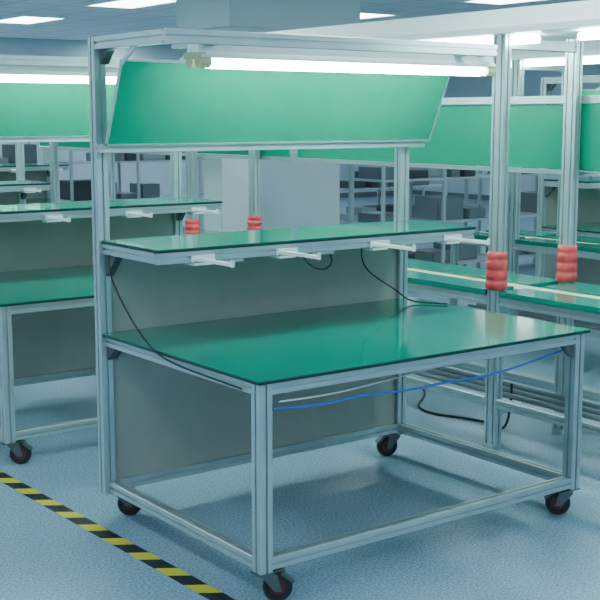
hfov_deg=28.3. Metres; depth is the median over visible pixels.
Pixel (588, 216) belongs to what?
workbench
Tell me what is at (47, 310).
workbench
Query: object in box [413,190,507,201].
baseboard
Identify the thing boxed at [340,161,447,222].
storage rack
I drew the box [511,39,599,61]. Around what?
lamp
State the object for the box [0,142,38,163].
storage rack
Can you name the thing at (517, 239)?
table
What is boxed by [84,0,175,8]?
ceiling light
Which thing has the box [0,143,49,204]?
workbench
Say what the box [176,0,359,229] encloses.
pillar
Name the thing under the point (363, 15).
ceiling light
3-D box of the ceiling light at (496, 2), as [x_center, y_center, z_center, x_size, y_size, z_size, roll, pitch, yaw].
[2.436,-3.346,13.195,0.640,0.020,1.220,-6,11,-36]
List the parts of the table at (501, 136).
hood panel, extrusion frame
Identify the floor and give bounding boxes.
[0,195,599,599]
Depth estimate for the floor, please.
4.94 m
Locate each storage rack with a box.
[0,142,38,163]
[59,150,202,228]
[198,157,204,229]
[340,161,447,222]
[348,161,489,266]
[476,166,599,267]
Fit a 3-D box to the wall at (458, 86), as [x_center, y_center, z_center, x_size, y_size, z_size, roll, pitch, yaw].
[9.019,-2.391,16.629,0.150,2.950,22.300,-6,11,-36]
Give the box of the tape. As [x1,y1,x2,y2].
[0,471,234,599]
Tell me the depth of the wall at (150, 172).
21.17 m
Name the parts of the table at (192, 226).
hood panel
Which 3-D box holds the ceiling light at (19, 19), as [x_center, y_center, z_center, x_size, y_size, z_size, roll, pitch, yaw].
[-3.704,-3.789,16.085,0.640,0.020,1.220,-6,11,-36]
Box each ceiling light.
[0,15,67,23]
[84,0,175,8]
[360,11,398,18]
[460,0,542,4]
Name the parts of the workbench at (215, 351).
panel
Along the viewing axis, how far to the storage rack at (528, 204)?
12.98 m
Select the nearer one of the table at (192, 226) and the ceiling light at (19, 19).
the table at (192, 226)
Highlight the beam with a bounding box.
[265,0,599,41]
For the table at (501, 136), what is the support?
on the floor
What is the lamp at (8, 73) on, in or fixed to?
attached to the workbench at (47, 310)
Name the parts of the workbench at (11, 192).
panel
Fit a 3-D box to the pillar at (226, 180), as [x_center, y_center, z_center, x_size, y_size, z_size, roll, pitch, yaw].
[-0.586,-0.617,9.802,0.312,1.515,0.280,-6,11,-36]
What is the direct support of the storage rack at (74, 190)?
on the floor
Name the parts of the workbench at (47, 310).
panel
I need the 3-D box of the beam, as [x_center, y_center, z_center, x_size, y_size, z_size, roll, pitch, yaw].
[0.962,-1.378,6.042,0.690,0.120,4.100,-6,11,-36]
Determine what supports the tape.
on the floor
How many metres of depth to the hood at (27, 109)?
6.58 m
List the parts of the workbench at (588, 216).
panel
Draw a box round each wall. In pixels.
[0,37,393,198]
[413,63,599,194]
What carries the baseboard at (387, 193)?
attached to the wall at (150, 172)
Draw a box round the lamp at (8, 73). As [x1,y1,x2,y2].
[0,65,117,83]
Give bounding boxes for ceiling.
[0,0,586,43]
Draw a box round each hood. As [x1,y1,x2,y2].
[0,82,114,137]
[105,46,449,145]
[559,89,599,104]
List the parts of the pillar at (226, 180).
door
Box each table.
[39,142,290,234]
[265,0,599,450]
[449,39,599,337]
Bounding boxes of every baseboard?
[340,191,393,197]
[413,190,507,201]
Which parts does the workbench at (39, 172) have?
panel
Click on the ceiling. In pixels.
(82, 22)
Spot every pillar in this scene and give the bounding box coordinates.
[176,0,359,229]
[204,153,248,231]
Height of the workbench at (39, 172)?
1.947 m
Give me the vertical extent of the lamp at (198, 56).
0.092 m
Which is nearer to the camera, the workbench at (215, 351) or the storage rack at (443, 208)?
the workbench at (215, 351)
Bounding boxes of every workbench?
[0,55,221,463]
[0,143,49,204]
[0,149,79,203]
[87,28,590,599]
[535,75,599,284]
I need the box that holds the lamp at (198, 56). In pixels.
[179,44,496,76]
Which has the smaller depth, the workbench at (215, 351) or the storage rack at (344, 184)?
the workbench at (215, 351)
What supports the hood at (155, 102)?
attached to the workbench at (215, 351)

